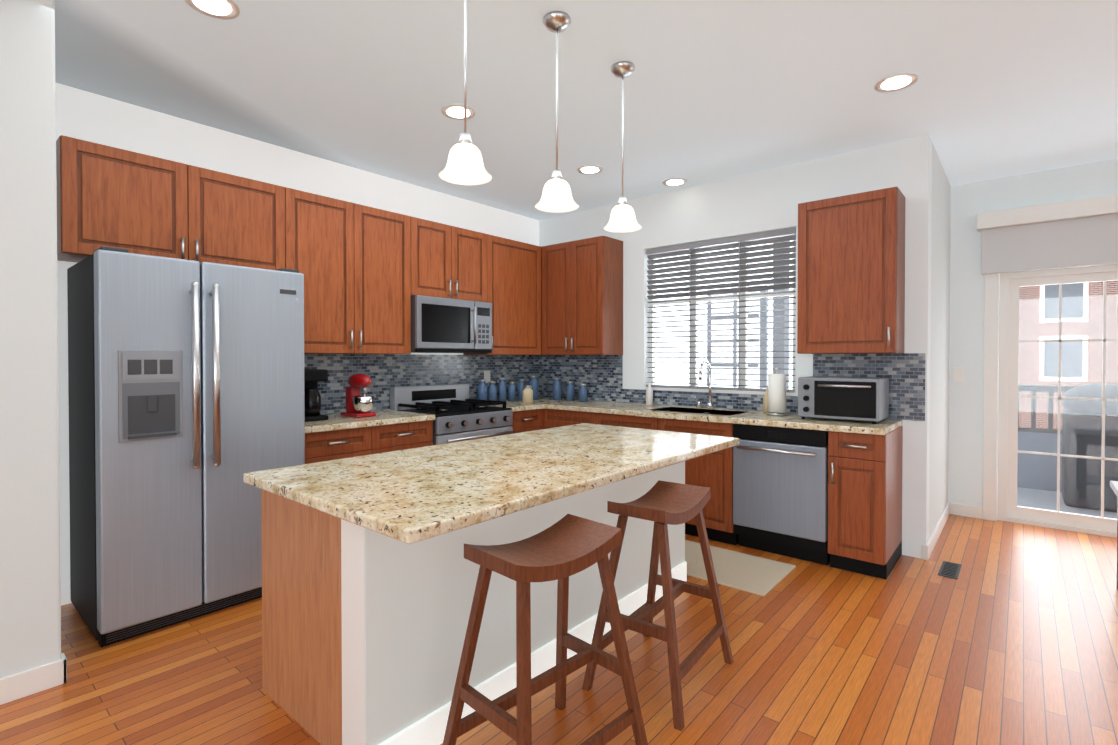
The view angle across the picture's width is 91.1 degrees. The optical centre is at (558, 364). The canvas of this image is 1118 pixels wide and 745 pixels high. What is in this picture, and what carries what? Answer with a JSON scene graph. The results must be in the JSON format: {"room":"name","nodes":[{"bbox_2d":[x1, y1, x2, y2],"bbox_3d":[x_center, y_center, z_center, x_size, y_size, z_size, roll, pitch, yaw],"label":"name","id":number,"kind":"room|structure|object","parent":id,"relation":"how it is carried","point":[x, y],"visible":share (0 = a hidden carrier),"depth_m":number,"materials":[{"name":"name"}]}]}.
{"room":"kitchen","nodes":[
{"label":"kitchen","id":0,"kind":"room"},
{"bbox_2d":[0,0,60,677],"bbox_3d":[-4.741,-0.069,-0.094,1.100,2.810,7.045,1,1,40],"label":"wall","id":1,"kind":"structure","parent":0,"point":[30,606],"depth_m":2.17,"materials":[{"name":"paint"}]},
{"bbox_2d":[0,655,66,704],"bbox_3d":[-4.311,1.289,-0.433,0.014,0.100,7.059,1,1,40],"label":"baseboard","id":2,"kind":"structure","parent":1,"relation":"attached to","point":[19,685],"depth_m":2.18,"materials":[{"name":"white wood"}]},
{"bbox_2d":[56,83,538,605],"bbox_3d":[-1.500,-0.120,4.467,0.150,2.810,4.105,1,1,40],"label":"wall","id":3,"kind":"structure","parent":0,"point":[90,117],"depth_m":3.52,"materials":[{"name":"paint"}]},
{"bbox_2d":[56,135,287,269],"bbox_3d":[-2.232,-0.851,3.219,0.326,0.580,1.077,1,1,40],"label":"upper cabinet","id":4,"kind":"object","parent":3,"relation":"attached to","point":[108,196],"depth_m":3.02,"materials":[{"name":"brown wood"}]},
{"bbox_2d":[288,188,419,353],"bbox_3d":[-1.578,-0.615,3.994,0.326,1.070,1.067,1,1,40],"label":"upper cabinet","id":5,"kind":"object","parent":3,"relation":"attached to","point":[368,272],"depth_m":3.88,"materials":[{"name":"brown wood"}]},
{"bbox_2d":[420,219,479,301],"bbox_3d":[-1.016,-0.852,4.655,0.326,0.610,0.791,1,1,40],"label":"upper cabinet","id":6,"kind":"object","parent":3,"relation":"attached to","point":[449,255],"depth_m":4.53,"materials":[{"name":"brown wood"}]},
{"bbox_2d":[411,295,491,352],"bbox_3d":[-0.968,-0.321,4.619,0.438,0.439,0.779,1,1,40],"label":"microwave","id":7,"kind":"object","parent":6,"relation":"attached to","point":[443,325],"visible":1,"depth_m":4.46,"materials":[{"name":"grey paint"}]},
{"bbox_2d":[463,232,539,354],"bbox_3d":[-0.523,-0.628,5.193,0.386,1.070,0.785,1,1,40],"label":"upper cabinet","id":8,"kind":"object","parent":3,"relation":"attached to","point":[509,269],"depth_m":5.09,"materials":[{"name":"brown wood"}]},
{"bbox_2d":[0,514,1117,744],"bbox_3d":[0.893,1.373,-1.202,11.150,0.050,12.613,1,1,40],"label":"floor","id":9,"kind":"structure","parent":0,"point":[1008,636],"depth_m":2.35,"materials":[{"name":"brown wood"}]},
{"bbox_2d":[67,246,304,646],"bbox_3d":[-2.032,0.377,3.049,0.817,1.848,0.935,1,1,40],"label":"refrigerator","id":10,"kind":"object","parent":9,"relation":"on","point":[186,393],"visible":1,"depth_m":2.72,"materials":[{"name":"silver metal"}]},
{"bbox_2d":[390,384,513,444],"bbox_3d":[-0.862,0.732,4.543,0.697,1.105,0.780,1,1,40],"label":"range","id":11,"kind":"object","parent":9,"relation":"on","point":[457,412],"visible":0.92,"depth_m":4.45,"materials":[{"name":"grey metal"}]},
{"bbox_2d":[261,463,686,744],"bbox_3d":[-0.230,0.885,2.750,0.838,0.838,2.092,1,1,40],"label":"kitchen island","id":12,"kind":"object","parent":9,"relation":"on","point":[370,572],"depth_m":1.94,"materials":[{"name":"brown wood"}]},
{"bbox_2d":[243,423,738,546],"bbox_3d":[-0.110,0.447,2.673,1.132,0.040,2.232,1,1,40],"label":"island countertop","id":13,"kind":"structure","parent":12,"relation":"on","point":[408,497],"depth_m":2.16,"materials":[{"name":"beige stone"}]},
{"bbox_2d":[443,514,647,744],"bbox_3d":[-0.042,0.932,1.766,0.559,0.765,0.429,-1,1,-45],"label":"stool","id":14,"kind":"object","parent":9,"relation":"on","point":[563,549],"visible":1,"depth_m":1.72,"materials":[{"name":"brown wood"}]},
{"bbox_2d":[304,353,924,579],"bbox_3d":[0.190,0.609,3.670,3.460,1.370,2.841,1,1,40],"label":"base cabinets","id":15,"kind":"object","parent":9,"relation":"on","point":[864,497],"depth_m":3.95,"materials":[{"name":"brown wood"}]},
{"bbox_2d":[304,369,327,421],"bbox_3d":[-1.704,0.201,3.703,0.250,0.340,0.180,1,1,40],"label":"coffee maker","id":16,"kind":"object","parent":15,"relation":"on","point":[313,378],"visible":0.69,"depth_m":3.63,"materials":[{"name":"black plastic"}]},
{"bbox_2d":[340,374,375,417],"bbox_3d":[-1.433,0.216,3.933,0.269,0.305,0.156,1,1,40],"label":"stand mixer","id":17,"kind":"object","parent":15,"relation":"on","point":[358,405],"visible":1,"depth_m":3.87,"materials":[{"name":"red metal"}]},
{"bbox_2d":[477,379,490,399],"bbox_3d":[-0.704,0.247,5.032,0.089,0.220,0.088,0,1,28],"label":"canister","id":18,"kind":"object","parent":15,"relation":"on","point":[483,392],"depth_m":5.00,"materials":[{"name":"blue glass"}]},
{"bbox_2d":[491,380,499,400],"bbox_3d":[-0.626,0.255,5.138,0.088,0.200,0.088,0,1,28],"label":"canister","id":19,"kind":"object","parent":15,"relation":"on","point":[493,387],"depth_m":5.11,"materials":[{"name":"blue glass"}]},
{"bbox_2d":[499,378,508,400],"bbox_3d":[-0.543,0.239,5.237,0.079,0.230,0.079,0,1,28],"label":"canister","id":20,"kind":"object","parent":15,"relation":"on","point":[502,380],"depth_m":5.21,"materials":[{"name":"blue glass"}]},
{"bbox_2d":[509,380,518,400],"bbox_3d":[-0.460,0.258,5.336,0.079,0.190,0.079,0,1,28],"label":"canister","id":21,"kind":"object","parent":15,"relation":"on","point":[512,388],"depth_m":5.31,"materials":[{"name":"blue glass"}]},
{"bbox_2d":[519,384,535,402],"bbox_3d":[-0.293,0.276,5.131,0.098,0.160,0.098,0,1,28],"label":"canister","id":22,"kind":"object","parent":15,"relation":"on","point":[527,393],"depth_m":5.11,"materials":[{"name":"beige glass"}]},
{"bbox_2d":[529,376,537,399],"bbox_3d":[-0.254,0.231,5.515,0.089,0.240,0.088,0,1,28],"label":"canister","id":23,"kind":"object","parent":15,"relation":"on","point":[533,380],"depth_m":5.48,"materials":[{"name":"blue glass"}]},
{"bbox_2d":[553,378,561,399],"bbox_3d":[-0.017,0.242,5.487,0.088,0.220,0.088,0,1,28],"label":"canister","id":24,"kind":"object","parent":15,"relation":"on","point":[557,385],"depth_m":5.45,"materials":[{"name":"blue glass"}]},
{"bbox_2d":[566,381,573,400],"bbox_3d":[0.110,0.258,5.390,0.079,0.190,0.079,0,1,28],"label":"canister","id":25,"kind":"object","parent":15,"relation":"on","point":[569,388],"depth_m":5.36,"materials":[{"name":"blue glass"}]},
{"bbox_2d":[579,384,586,401],"bbox_3d":[0.233,0.269,5.287,0.079,0.170,0.079,0,1,28],"label":"canister","id":26,"kind":"object","parent":15,"relation":"on","point":[582,390],"depth_m":5.26,"materials":[{"name":"blue glass"}]},
{"bbox_2d":[646,382,652,404],"bbox_3d":[0.806,0.258,4.879,0.058,0.200,0.058,0,1,25],"label":"soap bottle","id":27,"kind":"object","parent":15,"relation":"on","point":[649,392],"depth_m":4.86,"materials":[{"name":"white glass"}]},
{"bbox_2d":[763,388,767,412],"bbox_3d":[1.599,0.271,4.208,0.058,0.190,0.058,0,1,25],"label":"bottle","id":28,"kind":"object","parent":15,"relation":"on","point":[765,398],"depth_m":4.19,"materials":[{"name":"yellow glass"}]},
{"bbox_2d":[766,367,787,415],"bbox_3d":[1.601,0.193,4.023,0.150,0.349,0.150,1,1,40],"label":"paper towel","id":29,"kind":"object","parent":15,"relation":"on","point":[776,394],"visible":1,"depth_m":3.97,"materials":[{"name":"white paper"}]},
{"bbox_2d":[798,376,888,423],"bbox_3d":[1.915,0.229,3.706,0.490,0.285,0.378,1,1,40],"label":"toaster oven","id":30,"kind":"object","parent":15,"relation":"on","point":[854,398],"visible":1,"depth_m":3.57,"materials":[{"name":"silver metal"}]},
{"bbox_2d":[582,480,733,730],"bbox_3d":[0.431,0.926,2.309,0.429,0.765,0.559,0,1,36],"label":"stool","id":31,"kind":"object","parent":9,"relation":"on","point":[661,504],"visible":0.98,"depth_m":2.21,"materials":[{"name":"brown wood"}]},
{"bbox_2d":[685,540,795,595],"bbox_3d":[1.012,1.289,3.557,0.840,0.012,0.570,1,1,40],"label":"area rug","id":32,"kind":"object","parent":9,"relation":"on","point":[756,575],"visible":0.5,"depth_m":3.44,"materials":[{"name":"beige fabric"}]},
{"bbox_2d":[733,424,829,564],"bbox_3d":[1.625,0.854,3.858,0.606,0.876,0.651,1,1,40],"label":"dishwasher","id":33,"kind":"object","parent":9,"relation":"on","point":[780,490],"visible":0.88,"depth_m":3.64,"materials":[{"name":"grey paint"}]},
{"bbox_2d":[938,561,961,578],"bbox_3d":[2.468,1.292,3.457,0.100,0.008,0.300,1,1,40],"label":"floor vent","id":34,"kind":"object","parent":9,"relation":"in","point":[950,569],"visible":1,"depth_m":3.44,"materials":[{"name":"black metal"}]},
{"bbox_2d":[1110,481,1117,589],"bbox_3d":[3.271,0.994,2.800,0.600,0.620,0.600,1,1,40],"label":"side table","id":35,"kind":"object","parent":9,"relation":"on","point":[1114,485],"visible":1,"depth_m":3.15,"materials":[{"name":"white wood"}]},
{"bbox_2d":[55,0,1117,219],"bbox_3d":[0.893,-1.487,-1.233,11.150,0.050,12.613,1,1,40],"label":"ceiling","id":36,"kind":"structure","parent":0,"point":[716,90],"depth_m":2.92,"materials":[{"name":"paint"}]},
{"bbox_2d":[185,0,239,18],"bbox_3d":[-1.440,-1.496,2.273,0.200,0.008,0.200,1,1,40],"label":"recessed light","id":37,"kind":"object","parent":36,"relation":"in","point":[223,9],"visible":1,"depth_m":2.30,"materials":[{"name":"white plastic"}]},
{"bbox_2d":[441,104,474,119],"bbox_3d":[-0.601,-1.507,3.272,0.200,0.008,0.200,1,1,40],"label":"recessed light","id":38,"kind":"object","parent":36,"relation":"in","point":[454,111],"visible":0.96,"depth_m":3.26,"materials":[{"name":"white plastic"}]},
{"bbox_2d":[439,0,491,184],"bbox_3d":[-0.341,-1.090,1.994,0.190,0.812,0.190,1,1,40],"label":"pendant light","id":39,"kind":"object","parent":36,"relation":"hanging from","point":[464,165],"visible":1,"depth_m":1.99,"materials":[{"name":"white glass"}]},
{"bbox_2d":[535,11,578,212],"bbox_3d":[-0.009,-1.094,2.386,0.190,0.812,0.190,1,1,40],"label":"pendant light","id":40,"kind":"object","parent":36,"relation":"hanging from","point":[556,196],"visible":1,"depth_m":2.37,"materials":[{"name":"white glass"}]},
{"bbox_2d":[577,165,602,173],"bbox_3d":[0.242,-1.518,4.270,0.200,0.008,0.200,1,1,40],"label":"recessed light","id":41,"kind":"object","parent":36,"relation":"in","point":[590,169],"visible":0.94,"depth_m":4.25,"materials":[{"name":"white plastic"}]},
{"bbox_2d":[604,61,640,231],"bbox_3d":[0.323,-1.098,2.779,0.190,0.812,0.190,1,1,40],"label":"pendant light","id":42,"kind":"object","parent":36,"relation":"hanging from","point":[622,218],"visible":1,"depth_m":2.76,"materials":[{"name":"white glass"}]},
{"bbox_2d":[663,178,686,185],"bbox_3d":[0.967,-1.522,4.571,0.200,0.008,0.200,1,1,40],"label":"recessed light","id":43,"kind":"object","parent":36,"relation":"in","point":[675,182],"visible":0.96,"depth_m":4.56,"materials":[{"name":"white plastic"}]},
{"bbox_2d":[874,72,917,91],"bbox_3d":[1.797,-1.503,2.922,0.200,0.008,0.200,1,1,40],"label":"recessed light","id":44,"kind":"object","parent":36,"relation":"in","point":[895,82],"visible":1,"depth_m":2.91,"materials":[{"name":"white plastic"}]},
{"bbox_2d":[539,135,931,558],"bbox_3d":[1.161,-0.124,4.804,3.474,2.810,0.150,1,1,40],"label":"wall","id":45,"kind":"structure","parent":0,"point":[765,201],"depth_m":4.16,"materials":[{"name":"paint"}]},
{"bbox_2d":[540,236,622,354],"bbox_3d":[0.192,-0.629,5.263,0.755,1.070,0.386,1,1,40],"label":"upper cabinet","id":46,"kind":"object","parent":45,"relation":"attached to","point":[581,281],"depth_m":5.11,"materials":[{"name":"brown wood"}]},
{"bbox_2d":[645,240,795,395],"bbox_3d":[1.330,-0.412,4.641,1.325,1.284,0.116,1,1,40],"label":"kitchen window","id":47,"kind":"structure","parent":45,"relation":"in","point":[693,382],"depth_m":4.66,"materials":[{"name":"white"}]},
{"bbox_2d":[646,228,795,392],"bbox_3d":[1.317,-0.421,4.626,1.311,1.260,0.056,1,1,40],"label":"window blind","id":48,"kind":"object","parent":47,"relation":"attached to","point":[753,240],"visible":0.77,"depth_m":4.57,"materials":[{"name":"grey plastic"}]},
{"bbox_2d":[797,187,904,353],"bbox_3d":[2.002,-0.602,3.769,0.599,1.050,0.326,1,1,40],"label":"upper cabinet","id":49,"kind":"object","parent":45,"relation":"attached to","point":[851,296],"depth_m":3.62,"materials":[{"name":"brown wood"}]},
{"bbox_2d":[929,143,950,537],"bbox_3d":[2.934,-0.118,4.327,0.150,2.810,1.413,1,1,40],"label":"wall","id":50,"kind":"structure","parent":0,"point":[940,339],"depth_m":4.14,"materials":[{"name":"paint"}]},
{"bbox_2d":[923,502,951,559],"bbox_3d":[2.895,1.238,4.169,0.021,0.100,1.427,1,1,40],"label":"baseboard","id":51,"kind":"structure","parent":50,"relation":"attached to","point":[928,548],"depth_m":3.97,"materials":[{"name":"white wood"}]},
{"bbox_2d":[948,158,1117,506],"bbox_3d":[6.271,-0.096,2.328,7.526,2.810,0.150,1,1,40],"label":"wall","id":52,"kind":"structure","parent":0,"point":[969,201],"depth_m":4.59,"materials":[{"name":"paint"}]},
{"bbox_2d":[953,194,1117,520],"bbox_3d":[4.183,0.031,3.912,2.240,2.520,0.126,1,1,40],"label":"door frame","id":53,"kind":"structure","parent":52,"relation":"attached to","point":[1073,233],"depth_m":4.31,"materials":[{"name":"white wood"}]},
{"bbox_2d":[997,264,1117,537],"bbox_3d":[4.337,0.267,3.958,1.814,2.047,0.110,1,1,40],"label":"sliding door","id":54,"kind":"structure","parent":52,"relation":"in","point":[1008,508],"depth_m":4.41,"materials":[{"name":"white"}]},
{"label":"outside","id":55,"kind":"structure","parent":0,"visible":0},
{"bbox_2d":[655,240,1117,518],"bbox_3d":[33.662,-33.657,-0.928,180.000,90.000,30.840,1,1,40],"label":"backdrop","id":56,"kind":"structure","parent":55,"point":[1027,463],"depth_m":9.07,"materials":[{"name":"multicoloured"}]}
]}

